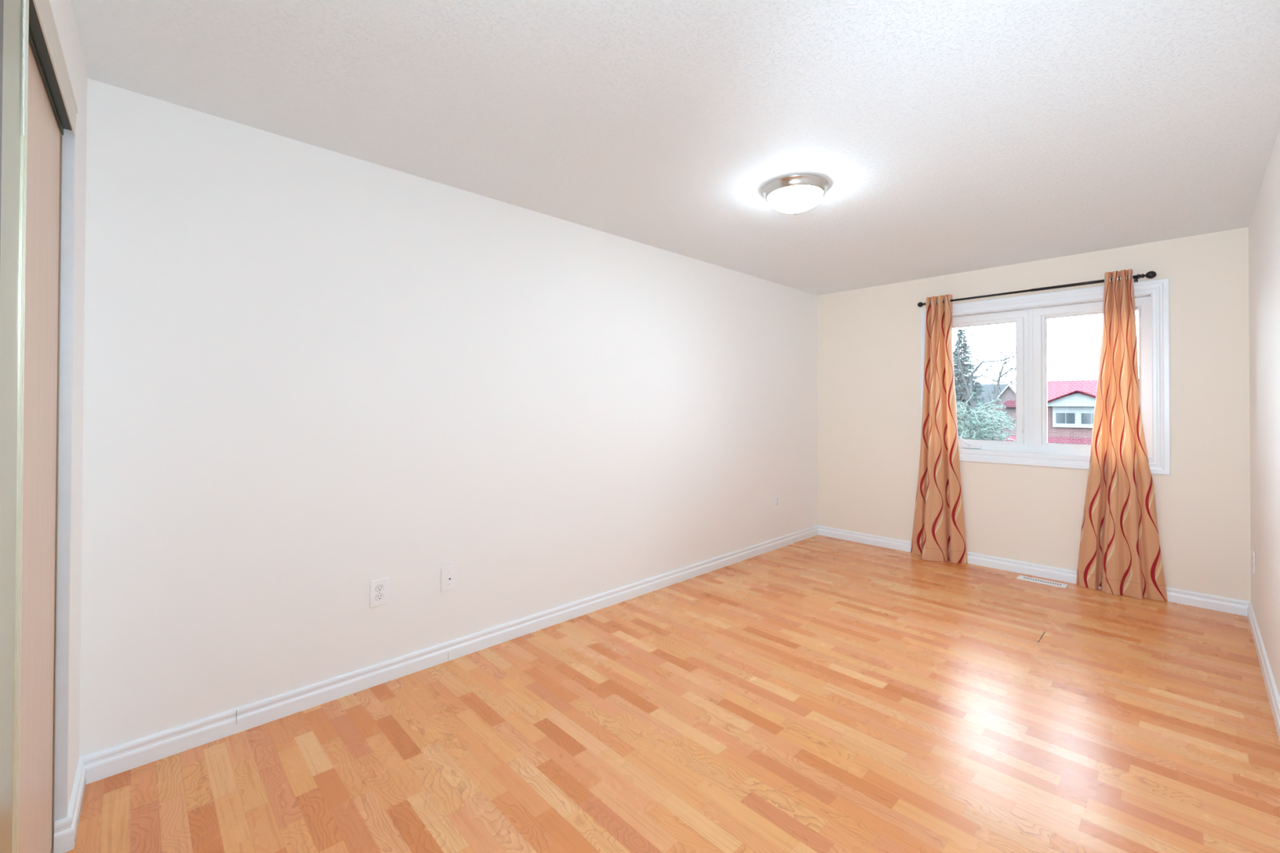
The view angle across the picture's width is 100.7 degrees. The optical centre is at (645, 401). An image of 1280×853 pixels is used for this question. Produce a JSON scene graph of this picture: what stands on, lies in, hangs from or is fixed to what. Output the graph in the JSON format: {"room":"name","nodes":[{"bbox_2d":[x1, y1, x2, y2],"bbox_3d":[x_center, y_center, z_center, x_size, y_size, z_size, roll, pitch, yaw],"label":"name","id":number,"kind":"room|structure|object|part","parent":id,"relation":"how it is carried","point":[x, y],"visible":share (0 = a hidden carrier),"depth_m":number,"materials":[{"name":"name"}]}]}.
{"room":"empty bedroom","nodes":[
{"label":"empty bedroom","id":0,"kind":"room"},
{"bbox_2d":[48,0,87,813],"bbox_3d":[-0.992,0.091,0.731,0.101,2.440,2.945,1,-1,-43],"label":"wall","id":1,"kind":"structure","parent":0,"point":[62,10],"depth_m":1.67,"materials":[{"name":"paint"}]},
{"bbox_2d":[28,0,71,135],"bbox_3d":[-1.195,-0.804,0.968,0.081,0.036,1.571,1,-1,-43],"label":"closet track","id":2,"kind":"object","parent":1,"relation":"attached to","point":[36,36],"visible":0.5,"depth_m":1.27,"materials":[{"name":"black metal"}]},
{"bbox_2d":[0,0,29,852],"bbox_3d":[-0.921,0.262,0.709,0.021,2.073,0.808,1,-1,-43],"label":"sliding closet door","id":3,"kind":"structure","parent":2,"relation":"hanging from","point":[14,14],"depth_m":0.94,"materials":[{"name":"beige metal"}]},
{"bbox_2d":[18,36,62,852],"bbox_3d":[-1.444,0.252,1.235,0.028,2.100,0.832,1,-1,-43],"label":"sliding closet door","id":4,"kind":"structure","parent":2,"relation":"hanging from","point":[44,140],"depth_m":1.32,"materials":[{"name":"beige wood"}]},
{"bbox_3d":[-1.442,-0.788,1.243,0.026,0.020,0.797,1,-1,-43],"label":"rail","id":5,"kind":"part","parent":4,"relation":"part of","materials":[{"name":"brown metal"}]},
{"bbox_2d":[32,0,77,134],"bbox_3d":[-1.138,-0.830,0.978,0.005,0.099,1.647,1,-1,-43],"label":"trim","id":6,"kind":"structure","parent":1,"relation":"attached to","point":[43,8],"depth_m":1.26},
{"bbox_2d":[53,128,75,852],"bbox_3d":[-1.736,0.248,1.534,0.100,2.135,0.003,1,-1,-43],"label":"trim","id":7,"kind":"structure","parent":1,"relation":"attached to","point":[68,138],"depth_m":1.56,"materials":[{"name":"white paint"}]},
{"bbox_2d":[53,757,86,852],"bbox_3d":[-1.821,1.270,1.682,0.042,0.092,0.374,1,-1,-43],"label":"baseboard","id":8,"kind":"structure","parent":1,"relation":"attached to","point":[65,829],"depth_m":1.57,"materials":[{"name":"white paint"}]},
{"bbox_2d":[79,78,817,757],"bbox_3d":[-0.443,0.114,3.388,5.980,2.440,0.150,1,-1,-44],"label":"wall","id":9,"kind":"structure","parent":0,"point":[313,375],"depth_m":2.45,"materials":[{"name":"paint"}]},
{"bbox_2d":[369,577,388,608],"bbox_3d":[-1.250,0.900,2.491,0.080,0.123,0.007,1,-1,-44],"label":"power outlet","id":10,"kind":"object","parent":9,"relation":"attached to","point":[379,593],"visible":1,"depth_m":2.49,"materials":[{"name":"white plastic"}]},
{"bbox_2d":[375,593,383,600],"bbox_3d":[-1.249,0.920,2.489,0.035,0.031,0.002,1,-1,-44],"label":"receptacle","id":11,"kind":"object","parent":10,"relation":"attached to","point":[379,597],"depth_m":2.49,"materials":[{"name":"white plastic"}]},
{"bbox_2d":[375,584,383,591],"bbox_3d":[-1.249,0.879,2.490,0.035,0.031,0.001,1,-1,-44],"label":"receptacle","id":12,"kind":"object","parent":10,"relation":"attached to","point":[379,588],"depth_m":2.49,"materials":[{"name":"white plastic"}]},
{"bbox_2d":[440,564,456,591],"bbox_3d":[-1.007,0.910,2.720,0.080,0.123,0.017,1,-1,-44],"label":"cable wall plate","id":13,"kind":"object","parent":9,"relation":"attached to","point":[448,574],"visible":1,"depth_m":2.72,"materials":[{"name":"white plastic"}]},
{"bbox_2d":[80,525,817,784],"bbox_3d":[-0.090,1.291,3.606,5.150,0.092,0.017,1,-1,-44],"label":"baseboard","id":14,"kind":"structure","parent":9,"relation":"attached to","point":[110,762],"depth_m":2.44,"materials":[{"name":"white paint"}]},
{"bbox_2d":[774,494,779,509],"bbox_3d":[1.213,0.925,4.878,0.080,0.123,0.007,1,-1,-44],"label":"power outlet","id":15,"kind":"object","parent":9,"relation":"attached to","point":[776,497],"visible":1,"depth_m":4.87,"materials":[{"name":"white plastic"}]},
{"bbox_2d":[64,534,1279,852],"bbox_3d":[0.627,1.388,2.283,6.200,0.120,3.215,1,-1,-44],"label":"floor","id":16,"kind":"structure","parent":0,"point":[817,694],"depth_m":2.08,"materials":[{"name":"laminate"}]},
{"bbox_2d":[1016,575,1068,588],"bbox_3d":[2.955,1.346,3.953,0.110,0.005,0.298,1,-1,-44],"label":"floor vent","id":17,"kind":"object","parent":16,"relation":"in","point":[1020,577],"visible":1,"depth_m":3.95,"materials":[{"name":"white plastic"}]},
{"bbox_2d":[71,0,1279,295],"bbox_3d":[0.681,-1.171,2.350,6.330,0.120,3.215,1,-1,-44],"label":"ceiling","id":18,"kind":"structure","parent":0,"point":[947,137],"depth_m":2.00,"materials":[{"name":"white paint"}]},
{"bbox_2d":[762,173,829,214],"bbox_3d":[0.775,-1.036,2.748,0.334,0.142,0.334,1,-1,-44],"label":"ceiling light","id":19,"kind":"object","parent":18,"relation":"attached to","point":[798,193],"visible":1,"depth_m":2.65,"materials":[{"name":"white glass"}]},
{"bbox_3d":[0.775,-1.027,2.747,0.274,0.072,0.274,1,-1,-44],"label":"lamp shade","id":20,"kind":"part","parent":19,"relation":"part of","materials":[{"name":"white glass"}]},
{"bbox_2d":[817,226,1250,601],"bbox_3d":[2.861,0.132,4.454,0.250,2.440,3.215,1,-1,-44],"label":"wall","id":21,"kind":"structure","parent":0,"point":[868,339],"depth_m":4.05,"materials":[{"name":"paint"}]},
{"bbox_2d":[817,524,1249,616],"bbox_3d":[2.761,1.305,4.351,0.017,0.092,2.915,1,-1,-44],"label":"baseboard","id":22,"kind":"structure","parent":21,"relation":"attached to","point":[1223,604],"depth_m":4.09,"materials":[{"name":"white paint"}]},
{"bbox_2d":[917,271,1156,306],"bbox_3d":[2.935,-0.840,4.132,0.104,0.077,1.513,1,-1,-44],"label":"curtain rod","id":23,"kind":"object","parent":21,"relation":"attached to","point":[1151,274],"visible":0.93,"depth_m":3.95,"materials":[{"name":"black metal"}]},
{"bbox_2d":[910,294,967,563],"bbox_3d":[2.470,0.225,4.523,0.167,2.248,0.451,1,-1,-44],"label":"window curtain","id":24,"kind":"object","parent":23,"relation":"hanging from","point":[939,535],"visible":1,"depth_m":4.49,"materials":[{"name":"fabric"}]},
{"bbox_2d":[1075,268,1167,601],"bbox_3d":[3.308,0.217,3.709,0.111,2.254,0.482,1,-1,-44],"label":"window curtain","id":25,"kind":"object","parent":23,"relation":"hanging from","point":[1120,551],"visible":1,"depth_m":3.68,"materials":[{"name":"fabric"}]},
{"bbox_2d":[920,278,1170,475],"bbox_3d":[3.047,-0.163,4.193,0.190,1.329,1.571,1,-1,-44],"label":"window","id":26,"kind":"structure","parent":21,"relation":"in","point":[1031,446],"depth_m":4.11,"materials":[{"name":"white paint"}]},
{"bbox_3d":[2.701,0.336,4.512,0.108,0.095,0.025,0,-1,39],"label":"crank handle","id":27,"kind":"part","parent":26,"relation":"part of","materials":[{"name":"white plastic"}]},
{"bbox_3d":[2.847,-0.157,4.476,0.044,1.079,0.582,1,-1,-44],"label":"casement sash","id":28,"kind":"part","parent":26,"relation":"part of","materials":[{"name":"white plastic"}]},
{"bbox_3d":[3.014,0.190,4.232,0.011,0.134,0.027,0,-1,42],"label":"lever","id":29,"kind":"part","parent":26,"relation":"part of","materials":[{"name":"white plastic"}]},
{"bbox_3d":[3.090,-0.165,4.231,0.076,1.152,1.403,1,-1,-44],"label":"frame","id":30,"kind":"part","parent":26,"relation":"part of","materials":[{"name":"white plastic"}]},
{"bbox_2d":[1248,126,1279,697],"bbox_3d":[1.690,0.102,1.186,5.980,2.440,0.150,1,-1,-44],"label":"wall","id":31,"kind":"structure","parent":0,"point":[1264,228],"depth_m":2.58,"materials":[{"name":"paint"}]},
{"bbox_2d":[1252,550,1254,573],"bbox_3d":[3.575,0.943,3.118,0.080,0.123,0.007,1,-1,-44],"label":"power outlet","id":32,"kind":"object","parent":31,"relation":"attached to","point":[1253,552],"visible":1,"depth_m":3.09,"materials":[{"name":"white plastic"}]},
{"bbox_2d":[1247,601,1279,741],"bbox_3d":[1.901,1.279,1.501,5.220,0.092,0.017,1,-1,-44],"label":"baseboard","id":33,"kind":"structure","parent":31,"relation":"attached to","point":[1270,686],"depth_m":2.51,"materials":[{"name":"white paint"}]},
{"label":"outside","id":34,"kind":"structure","parent":0,"visible":0},
{"bbox_3d":[27.507,4.722,40.541,84.000,0.200,100.000,1,-1,-44],"label":"lawn","id":35,"kind":"structure","parent":34,"visible":0},
{"bbox_2d":[952,328,997,439],"bbox_3d":[10.604,0.942,17.766,2.473,6.886,2.502,0,-1,41],"label":"spruce tree","id":36,"kind":"object","parent":35,"relation":"on","point":[958,396],"visible":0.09,"depth_m":17.63,"materials":[{"name":"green plant"}]},
{"bbox_2d":[955,383,1016,440],"bbox_3d":[25.004,1.671,38.273,7.200,5.850,6.400,1,-1,-44],"label":"house","id":37,"kind":"structure","parent":35,"relation":"on","point":[1011,404],"depth_m":35.09,"materials":[{"name":"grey brick"}]},
{"bbox_2d":[955,391,1016,440],"bbox_3d":[6.410,2.074,10.608,2.093,4.489,2.061,1,-1,-44],"label":"shrub","id":38,"kind":"object","parent":35,"relation":"on","point":[975,417],"visible":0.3,"depth_m":10.29,"materials":[{"name":"green plant"}]},
{"bbox_2d":[952,324,1048,439],"bbox_3d":[7.891,1.062,11.999,2.301,6.540,1.461,0,-1,35],"label":"bare tree","id":39,"kind":"object","parent":35,"relation":"on","point":[997,380],"visible":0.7,"depth_m":12.13,"materials":[{"name":"grey plant"}]},
{"bbox_2d":[1004,367,1097,444],"bbox_3d":[21.875,1.369,27.134,7.400,6.250,5.050,1,-1,-44],"label":"house","id":40,"kind":"structure","parent":35,"relation":"on","point":[1070,403],"depth_m":25.19,"materials":[{"name":"brick"}]},
{"bbox_3d":[19.821,0.808,25.314,0.030,0.490,0.350,1,-1,-44],"label":"pane","id":41,"kind":"part","parent":40,"relation":"part of","materials":[{"name":"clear glass"}]},
{"bbox_3d":[20.082,0.807,25.045,0.030,0.490,0.320,1,-1,-44],"label":"pane","id":42,"kind":"part","parent":40,"relation":"part of","materials":[{"name":"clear glass"}]},
{"bbox_3d":[20.479,0.804,24.636,0.030,0.490,0.340,1,-1,-44],"label":"pane","id":43,"kind":"part","parent":40,"relation":"part of","materials":[{"name":"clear glass"}]}
]}

